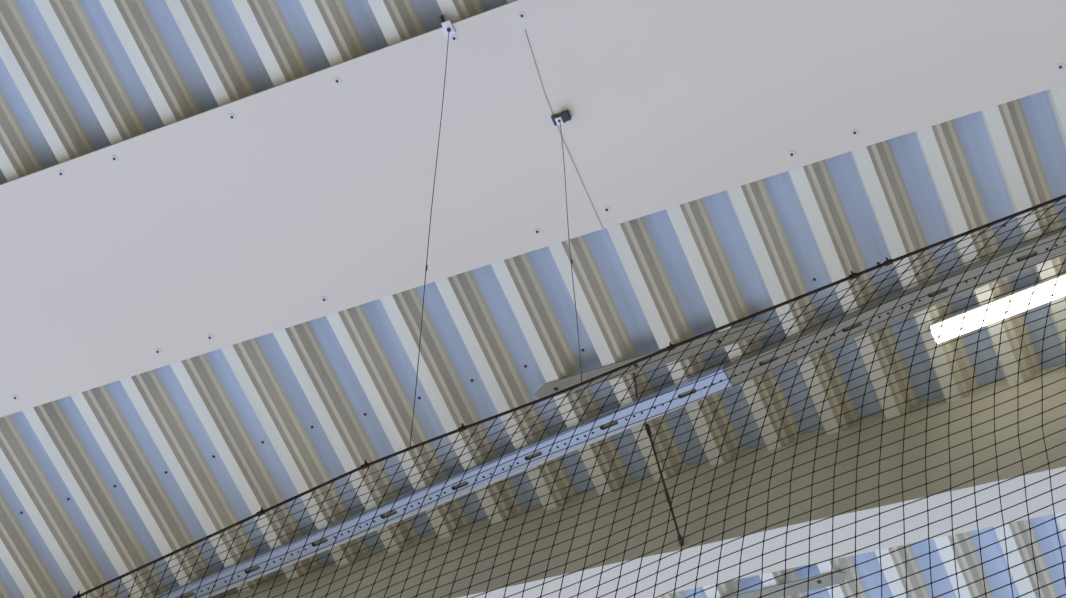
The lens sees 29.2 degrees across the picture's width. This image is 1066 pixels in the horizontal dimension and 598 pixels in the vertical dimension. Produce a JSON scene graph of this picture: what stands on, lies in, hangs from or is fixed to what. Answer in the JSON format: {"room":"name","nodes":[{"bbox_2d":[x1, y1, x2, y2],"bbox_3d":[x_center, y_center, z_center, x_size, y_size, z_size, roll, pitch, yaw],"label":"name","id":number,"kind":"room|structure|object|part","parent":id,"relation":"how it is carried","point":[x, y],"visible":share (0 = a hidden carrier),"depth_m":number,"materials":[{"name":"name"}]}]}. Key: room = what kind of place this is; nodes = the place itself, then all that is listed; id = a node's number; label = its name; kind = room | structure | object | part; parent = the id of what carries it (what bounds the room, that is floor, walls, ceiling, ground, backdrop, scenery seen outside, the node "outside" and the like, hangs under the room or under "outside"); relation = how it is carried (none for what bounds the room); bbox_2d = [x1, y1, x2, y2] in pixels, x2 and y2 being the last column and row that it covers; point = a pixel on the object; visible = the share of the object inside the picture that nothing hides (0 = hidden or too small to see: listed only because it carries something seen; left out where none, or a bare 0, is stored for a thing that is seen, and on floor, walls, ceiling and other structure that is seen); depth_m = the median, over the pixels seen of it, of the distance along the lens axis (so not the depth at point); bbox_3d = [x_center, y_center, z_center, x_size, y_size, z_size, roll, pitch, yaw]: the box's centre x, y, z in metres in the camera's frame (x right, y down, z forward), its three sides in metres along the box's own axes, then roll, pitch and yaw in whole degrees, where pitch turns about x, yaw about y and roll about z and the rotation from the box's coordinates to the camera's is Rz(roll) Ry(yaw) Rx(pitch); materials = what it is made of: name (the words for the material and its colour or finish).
{"room":"sports facility","nodes":[
{"label":"sports facility","id":0,"kind":"room"},
{"bbox_2d":[0,0,1065,597],"bbox_3d":[0.413,-0.018,6.776,8.280,0.160,6.003,-17,-67,19],"label":"ceiling","id":1,"kind":"structure","parent":0,"point":[98,485],"depth_m":6.85,"materials":[{"name":"white metal"}]},
{"bbox_2d":[153,365,732,597],"bbox_3d":[-0.378,0.701,7.197,2.392,0.035,0.072,-24,-69,21],"label":"cable tray","id":2,"kind":"object","parent":1,"relation":"attached to","point":[295,554],"visible":0.87,"depth_m":7.13,"materials":[{"name":"white metal"}]},
{"bbox_2d":[0,0,1065,417],"bbox_3d":[0.123,-0.584,6.418,7.831,0.030,0.803,-17,-67,19],"label":"ceiling beam","id":3,"kind":"structure","parent":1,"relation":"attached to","point":[306,198],"depth_m":6.54,"materials":[{"name":"grey paint"}]},
{"bbox_2d":[439,15,454,35],"bbox_3d":[-0.264,-0.850,6.342,0.030,0.039,0.060,-17,-67,19],"label":"anchor","id":4,"kind":"object","parent":3,"relation":"attached to","point":[447,26],"visible":1,"depth_m":6.33,"materials":[{"name":"white metal"}]},
{"bbox_2d":[409,32,448,446],"bbox_3d":[-0.283,-0.228,5.697,0.007,1.668,0.512,-20,-68,20],"label":"wire","id":5,"kind":"object","parent":4,"relation":"hanging from","point":[448,32],"visible":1,"depth_m":5.58,"materials":[{"name":"silver metal"}]},
{"bbox_2d":[73,194,1065,597],"bbox_3d":[-0.116,0.933,3.450,6.377,3.407,0.042,-22,-68,21],"label":"safety net","id":6,"kind":"object","parent":5,"relation":"hanging from","point":[887,262],"visible":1,"depth_m":4.36,"materials":[{"name":"fabric"}]},
{"bbox_3d":[-0.262,-0.839,6.337,0.030,0.006,0.044,-17,-67,19],"label":"eye plate","id":7,"kind":"part","parent":4,"relation":"part of","materials":[{"name":"white metal"}]},
{"bbox_2d":[551,110,570,125],"bbox_3d":[0.088,-0.565,6.410,0.060,0.020,0.036,-17,-67,19],"label":"anchor","id":8,"kind":"object","parent":3,"relation":"attached to","point":[564,116],"visible":1,"depth_m":6.41,"materials":[{"name":"grey metal"}]},
{"bbox_3d":[0.080,-0.564,6.419,0.040,0.008,0.034,-17,-67,19],"label":"plate","id":9,"kind":"part","parent":8,"relation":"part of","materials":[{"name":"grey metal"}]},
{"bbox_2d":[560,123,581,381],"bbox_3d":[0.101,-0.175,5.646,0.316,1.675,0.005,-5,-63,13],"label":"wire","id":10,"kind":"object","parent":8,"relation":"hanging from","point":[560,123],"visible":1,"depth_m":5.49,"materials":[{"name":"silver metal"}]},
{"bbox_2d":[525,30,602,227],"bbox_3d":[0.092,-0.526,6.440,0.018,0.003,0.709,-15,-66,18],"label":"cord","id":11,"kind":"object","parent":3,"relation":"attached to","point":[525,30],"visible":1,"depth_m":6.44,"materials":[{"name":"grey plastic"}]},
{"bbox_2d":[212,363,1065,597],"bbox_3d":[0.622,0.779,6.680,7.866,0.805,0.158,-17,-67,19],"label":"roof beam","id":12,"kind":"structure","parent":1,"relation":"attached to","point":[1020,510],"depth_m":6.63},
{"bbox_2d":[632,373,683,545],"bbox_3d":[0.383,0.533,6.722,0.072,0.455,0.430,-25,-69,22],"label":"rod","id":13,"kind":"object","parent":12,"relation":"attached to","point":[679,536],"visible":0.88,"depth_m":6.77,"materials":[{"name":"black metal"}]},
{"bbox_3d":[0.343,0.289,6.856,0.009,0.009,0.094,-3,-63,12],"label":"rod","id":14,"kind":"part","parent":13,"relation":"part of","materials":[{"name":"black metal"}]},
{"bbox_3d":[0.431,0.606,6.754,0.244,0.450,0.008,43,-63,-13],"label":"rod","id":15,"kind":"part","parent":13,"relation":"part of","materials":[{"name":"black metal"}]},
{"bbox_2d":[534,321,768,397],"bbox_3d":[0.388,0.206,6.803,0.849,0.010,0.058,-17,-67,19],"label":"plate","id":16,"kind":"object","parent":1,"relation":"attached to","point":[552,387],"visible":0.88,"depth_m":6.79,"materials":[{"name":"grey metal"}]},
{"bbox_2d":[724,571,846,597],"bbox_3d":[0.824,1.033,7.164,0.580,0.010,0.056,-17,-67,19],"label":"plate","id":17,"kind":"object","parent":1,"relation":"attached to","point":[838,577],"visible":0.98,"depth_m":7.13,"materials":[{"name":"grey metal"}]},
{"bbox_2d":[724,225,1065,385],"bbox_3d":[1.797,-0.250,6.279,2.691,0.035,0.072,-24,-69,21],"label":"cable tray","id":18,"kind":"object","parent":1,"relation":"attached to","point":[1045,247],"visible":0.8,"depth_m":6.53,"materials":[{"name":"grey metal"}]},
{"bbox_2d":[928,273,1065,345],"bbox_3d":[1.964,-0.169,6.275,1.596,0.063,0.060,-23,-68,21],"label":"light fixture","id":19,"kind":"object","parent":1,"relation":"attached to","point":[975,318],"visible":0.78,"depth_m":6.46,"materials":[{"name":"white plastic"}]}
]}

